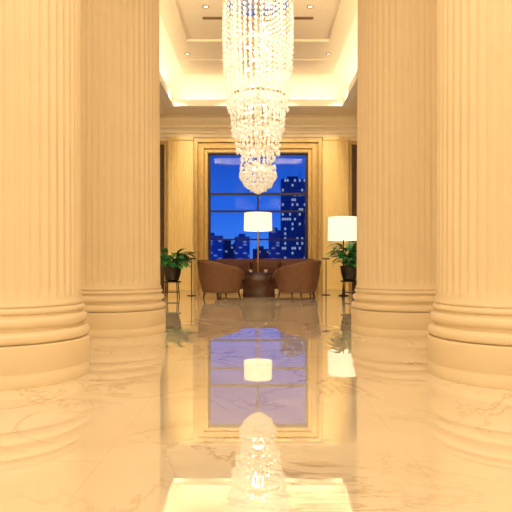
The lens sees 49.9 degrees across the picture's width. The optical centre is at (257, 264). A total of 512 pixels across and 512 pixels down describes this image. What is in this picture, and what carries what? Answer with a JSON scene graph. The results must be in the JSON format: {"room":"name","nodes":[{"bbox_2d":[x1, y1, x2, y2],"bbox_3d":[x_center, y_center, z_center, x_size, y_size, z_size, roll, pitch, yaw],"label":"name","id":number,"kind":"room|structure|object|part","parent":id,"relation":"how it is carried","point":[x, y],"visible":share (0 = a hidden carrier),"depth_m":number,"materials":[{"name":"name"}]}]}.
{"room":"lobby","nodes":[
{"label":"lobby","id":0,"kind":"room"},
{"bbox_2d":[0,290,511,511],"bbox_3d":[0.000,0.850,5.800,10.400,0.200,22.000,0,0,0],"label":"floor","id":1,"kind":"structure","parent":0,"point":[245,404],"depth_m":2.57,"materials":[{"name":"beige stone"}]},
{"bbox_2d":[0,0,89,390],"bbox_3d":[-1.710,-1.830,3.780,1.200,5.160,1.200,0,0,0],"label":"column","id":2,"kind":"structure","parent":1,"relation":"on","point":[45,337],"depth_m":3.45,"materials":[{"name":"beige stone"}]},
{"bbox_2d":[81,0,165,337],"bbox_3d":[-1.640,-1.830,6.220,1.332,5.160,1.332,0,0,0],"label":"column","id":3,"kind":"structure","parent":1,"relation":"on","point":[122,296],"depth_m":5.75,"materials":[{"name":"beige stone"}]},
{"bbox_2d":[160,248,195,297],"bbox_3d":[-1.987,0.183,12.755,1.150,1.136,1.154,0,0,36],"label":"potted plant","id":4,"kind":"object","parent":1,"relation":"on","point":[172,270],"visible":0.89,"depth_m":12.55,"materials":[{"name":"green plant"}]},
{"bbox_3d":[-1.980,0.205,12.700,0.430,0.330,0.430,0,0,0],"label":"pot","id":5,"kind":"part","parent":4,"relation":"part of","materials":[{"name":"brown ceramic"}]},
{"bbox_3d":[-1.983,-0.092,12.724,0.586,0.336,0.614,0,0,38],"label":"stem","id":6,"kind":"part","parent":4,"relation":"part of","materials":[{"name":"green plant"}]},
{"bbox_2d":[187,258,195,295],"bbox_3d":[-1.620,0.290,13.400,0.220,0.920,0.220,0,0,0],"label":"accent table","id":7,"kind":"object","parent":1,"relation":"on","point":[189,258],"visible":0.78,"depth_m":13.39,"materials":[{"name":"black metal"}]},
{"bbox_2d":[197,260,244,299],"bbox_3d":[-0.861,0.317,12.282,0.929,0.874,1.079,0,0,-30],"label":"armchair","id":8,"kind":"object","parent":1,"relation":"on","point":[214,277],"visible":1,"depth_m":11.88,"materials":[{"name":"brown leather"}]},
{"bbox_2d":[244,212,271,271],"bbox_3d":[0.000,-0.258,13.400,0.690,2.015,0.690,0,0,0],"label":"floor lamp","id":9,"kind":"object","parent":1,"relation":"on","point":[257,222],"visible":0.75,"depth_m":13.13,"materials":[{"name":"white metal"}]},
{"bbox_3d":[0.000,-1.050,13.400,0.690,0.430,0.690,0,0,0],"label":"lamp shade","id":10,"kind":"part","parent":9,"relation":"part of","materials":[{"name":"white fabric"}]},
{"bbox_2d":[242,272,274,296],"bbox_3d":[0.020,0.460,12.980,0.800,0.580,0.500,0,0,0],"label":"coffee table","id":11,"kind":"object","parent":1,"relation":"on","point":[256,284],"visible":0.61,"depth_m":12.74,"materials":[{"name":"brown wood"}]},
{"bbox_2d":[217,259,316,294],"bbox_3d":[0.200,0.290,14.305,2.600,0.920,0.910,0,0,0],"label":"sofa","id":12,"kind":"object","parent":1,"relation":"on","point":[271,265],"visible":0.15,"depth_m":14.36,"materials":[{"name":"leather"}]},
{"bbox_2d":[223,261,250,271],"bbox_3d":[-0.545,0.095,14.450,0.730,0.410,0.180,0,0,0],"label":"cushion","id":13,"kind":"object","parent":12,"relation":"on","point":[245,266],"depth_m":14.36,"materials":[{"name":"leather"}]},
{"bbox_3d":[0.200,0.220,14.640,2.600,0.780,0.240,0,0,0],"label":"backrest","id":14,"kind":"part","parent":12,"relation":"part of","materials":[{"name":"leather"}]},
{"bbox_2d":[252,261,278,271],"bbox_3d":[0.195,0.095,14.450,0.730,0.410,0.180,0,0,0],"label":"cushion","id":15,"kind":"object","parent":12,"relation":"on","point":[271,266],"depth_m":14.36,"materials":[{"name":"leather"}]},
{"bbox_2d":[280,261,303,267],"bbox_3d":[0.935,0.095,14.450,0.730,0.410,0.180,0,0,0],"label":"cushion","id":16,"kind":"object","parent":12,"relation":"on","point":[282,263],"depth_m":14.36,"materials":[{"name":"leather"}]},
{"bbox_2d":[273,260,320,299],"bbox_3d":[0.911,0.317,12.282,0.929,0.874,1.079,0,0,30],"label":"armchair","id":17,"kind":"object","parent":1,"relation":"on","point":[302,277],"visible":1,"depth_m":11.88,"materials":[{"name":"brown leather"}]},
{"bbox_2d":[326,242,356,297],"bbox_3d":[2.063,0.093,12.550,0.972,1.316,1.077,0,0,43],"label":"potted plant","id":18,"kind":"object","parent":1,"relation":"on","point":[348,272],"visible":0.84,"depth_m":12.35,"materials":[{"name":"green plant"}]},
{"bbox_3d":[2.078,-0.198,12.493,0.539,0.505,0.510,0,0,0],"label":"stem","id":19,"kind":"part","parent":18,"relation":"part of","materials":[{"name":"green plant"}]},
{"bbox_3d":[2.080,0.185,12.500,0.430,0.330,0.430,0,0,0],"label":"pot","id":20,"kind":"part","parent":18,"relation":"part of","materials":[{"name":"brown ceramic"}]},
{"bbox_2d":[328,216,356,295],"bbox_3d":[2.080,-0.205,13.400,0.760,1.910,0.760,0,0,0],"label":"floor lamp","id":21,"kind":"object","parent":1,"relation":"on","point":[340,228],"visible":0.86,"depth_m":13.08,"materials":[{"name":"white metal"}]},
{"bbox_3d":[2.080,-0.880,13.400,0.760,0.560,0.760,0,0,0],"label":"lamp shade","id":22,"kind":"part","parent":21,"relation":"part of","materials":[{"name":"white fabric"}]},
{"bbox_2d":[351,0,436,337],"bbox_3d":[1.650,-1.830,6.220,1.332,5.160,1.332,0,0,0],"label":"column","id":23,"kind":"structure","parent":1,"relation":"on","point":[395,289],"depth_m":5.75,"materials":[{"name":"beige stone"}]},
{"bbox_2d":[428,0,511,389],"bbox_3d":[1.720,-1.830,3.780,1.200,5.160,1.200,0,0,0],"label":"column","id":24,"kind":"structure","parent":1,"relation":"on","point":[470,334],"depth_m":3.48,"materials":[{"name":"beige stone"}]},
{"bbox_2d":[159,0,357,73],"bbox_3d":[0.000,-5.250,5.900,10.000,0.200,21.800,0,0,0],"label":"ceiling","id":25,"kind":"structure","parent":0,"point":[191,12],"depth_m":12.18,"materials":[{"name":"beige paint"}]},
{"bbox_2d":[203,17,221,19],"bbox_3d":[-0.950,-5.137,11.450,0.400,0.026,0.090,0,0,0],"label":"ceiling vent","id":26,"kind":"object","parent":25,"relation":"in","point":[204,18],"visible":0.98,"depth_m":11.44,"materials":[{"name":"beige metal"}]},
{"bbox_2d":[222,0,293,193],"bbox_3d":[0.000,-3.265,10.800,1.420,3.770,1.416,0,0,0],"label":"chandelier","id":27,"kind":"object","parent":25,"relation":"hanging from","point":[251,9],"visible":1,"depth_m":10.56,"materials":[{"name":"clear glass"}]},
{"bbox_3d":[-0.001,-1.599,10.800,0.755,0.438,0.758,0,0,0],"label":"lamp shade","id":28,"kind":"part","parent":27,"relation":"part of","materials":[{"name":"clear glass"}]},
{"bbox_2d":[159,13,356,98],"bbox_3d":[0.000,-4.840,11.580,5.340,0.620,7.800,0,0,0],"label":"cove","id":29,"kind":"structure","parent":25,"relation":"attached to","point":[180,85],"depth_m":15.12,"materials":[{"name":"white paint"}]},
{"bbox_2d":[167,0,348,42],"bbox_3d":[0.000,-5.130,10.725,3.540,0.060,3.950,0,0,0],"label":"trim","id":30,"kind":"structure","parent":25,"relation":"attached to","point":[171,3],"depth_m":12.06,"materials":[{"name":"beige paint"}]},
{"bbox_2d":[182,59,333,60],"bbox_3d":[0.000,-5.140,13.790,3.800,0.040,0.080,0,0,0],"label":"trim","id":31,"kind":"structure","parent":25,"relation":"attached to","point":[182,59],"depth_m":13.77,"materials":[{"name":"beige paint"}]},
{"bbox_2d":[294,17,312,19],"bbox_3d":[0.950,-5.137,11.450,0.400,0.026,0.090,0,0,0],"label":"ceiling vent","id":32,"kind":"object","parent":25,"relation":"in","point":[295,18],"visible":1,"depth_m":11.44,"materials":[{"name":"beige metal"}]},
{"bbox_2d":[160,95,356,113],"bbox_3d":[0.000,-4.470,5.750,10.000,0.120,21.500,0,0,0],"label":"ceiling","id":33,"kind":"structure","parent":0,"point":[352,109],"depth_m":15.70,"materials":[{"name":"beige paint"}]},
{"bbox_2d":[160,71,356,107],"bbox_3d":[0.000,-4.468,11.580,5.080,0.185,7.540,0,0,0],"label":"trim","id":34,"kind":"structure","parent":33,"relation":"attached to","point":[351,92],"depth_m":15.13,"materials":[{"name":"white paint"}]},
{"bbox_2d":[160,137,356,289],"bbox_3d":[0.000,-2.300,16.650,10.000,6.100,0.300,0,0,0],"label":"wall","id":35,"kind":"structure","parent":0,"point":[161,138],"depth_m":16.50,"materials":[{"name":"paint"}]},
{"bbox_2d":[160,145,163,289],"bbox_3d":[-3.550,-1.425,16.462,1.500,4.350,0.075,0,0,0],"label":"door","id":36,"kind":"structure","parent":35,"relation":"in","point":[161,146],"depth_m":16.45,"materials":[{"name":"brown wood"}]},
{"bbox_2d":[160,141,166,289],"bbox_3d":[-3.565,-1.475,16.450,1.670,4.450,0.100,0,0,0],"label":"door frame","id":37,"kind":"structure","parent":35,"relation":"attached to","point":[164,143],"depth_m":16.40,"materials":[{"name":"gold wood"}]},
{"bbox_2d":[167,137,193,289],"bbox_3d":[-2.325,-1.540,16.455,0.790,4.580,0.090,0,0,0],"label":"wall panel","id":38,"kind":"object","parent":35,"relation":"attached to","point":[180,149],"visible":0.81,"depth_m":16.45,"materials":[{"name":"beige wood"}]},
{"bbox_2d":[194,139,321,289],"bbox_3d":[0.000,-1.500,16.400,3.780,4.500,0.200,0,0,0],"label":"window frame","id":39,"kind":"structure","parent":35,"relation":"in","point":[202,147],"depth_m":16.37,"materials":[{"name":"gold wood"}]},
{"bbox_2d":[208,153,307,261],"bbox_3d":[0.000,-1.725,16.620,3.000,3.270,0.100,0,0,0],"label":"window","id":40,"kind":"structure","parent":35,"relation":"in","point":[210,194],"depth_m":16.57,"materials":[{"name":"brown metal"}]},
{"bbox_2d":[160,114,356,136],"bbox_3d":[0.000,-4.120,16.300,10.000,0.580,0.400,0,0,0],"label":"crown molding","id":41,"kind":"structure","parent":35,"relation":"attached to","point":[171,125],"depth_m":16.30,"materials":[{"name":"beige paint"}]},
{"bbox_2d":[322,137,348,289],"bbox_3d":[2.325,-1.540,16.455,0.790,4.580,0.090,0,0,0],"label":"wall panel","id":42,"kind":"object","parent":35,"relation":"attached to","point":[334,149],"visible":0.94,"depth_m":16.45,"materials":[{"name":"beige wood"}]},
{"bbox_2d":[349,141,356,289],"bbox_3d":[3.565,-1.475,16.450,1.670,4.450,0.100,0,0,0],"label":"door frame","id":43,"kind":"structure","parent":35,"relation":"attached to","point":[351,143],"depth_m":16.40,"materials":[{"name":"beige wood"}]},
{"bbox_2d":[352,145,356,289],"bbox_3d":[3.550,-1.425,16.462,1.500,4.350,0.075,0,0,0],"label":"door","id":44,"kind":"structure","parent":35,"relation":"in","point":[354,147],"depth_m":16.45,"materials":[{"name":"brown wood"}]},
{"label":"outside","id":45,"kind":"structure","parent":0,"visible":0},
{"bbox_2d":[211,233,223,259],"bbox_3d":[-26.000,21.950,290.000,15.000,77.600,10.000,0,0,0],"label":"office building","id":46,"kind":"structure","parent":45,"point":[217,246],"depth_m":285.02,"materials":[{"name":"blue"}]},
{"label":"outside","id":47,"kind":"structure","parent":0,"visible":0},
{"bbox_2d":[224,240,234,258],"bbox_3d":[-17.000,23.450,310.000,9.000,74.600,10.000,0,0,0],"label":"office building","id":48,"kind":"structure","parent":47,"point":[229,248],"depth_m":305.03,"materials":[{"name":"blue"}]},
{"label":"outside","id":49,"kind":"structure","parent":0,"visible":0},
{"bbox_2d":[235,234,249,258],"bbox_3d":[-8.500,21.950,300.000,8.000,77.600,10.000,0,0,0],"label":"office building","id":50,"kind":"structure","parent":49,"point":[242,247],"depth_m":295.00,"materials":[{"name":"blue"}]},
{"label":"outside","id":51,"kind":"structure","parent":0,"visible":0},
{"bbox_2d":[253,246,267,258],"bbox_3d":[1.500,24.950,320.000,9.000,71.600,10.000,0,0,0],"label":"office building","id":52,"kind":"structure","parent":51,"point":[263,253],"depth_m":315.02,"materials":[{"name":"blue"}]},
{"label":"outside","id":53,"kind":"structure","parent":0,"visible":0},
{"bbox_2d":[268,228,280,258],"bbox_3d":[9.500,19.950,310.000,7.000,81.600,10.000,0,0,0],"label":"office building","id":54,"kind":"structure","parent":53,"point":[274,246],"depth_m":305.03,"materials":[{"name":"blue"}]},
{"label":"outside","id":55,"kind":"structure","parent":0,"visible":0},
{"bbox_2d":[281,176,304,258],"bbox_3d":[19.000,4.750,300.000,13.000,112.000,10.000,0,0,0],"label":"office building","id":56,"kind":"structure","parent":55,"point":[292,223],"depth_m":295.00,"materials":[{"name":"blue"}]}
]}

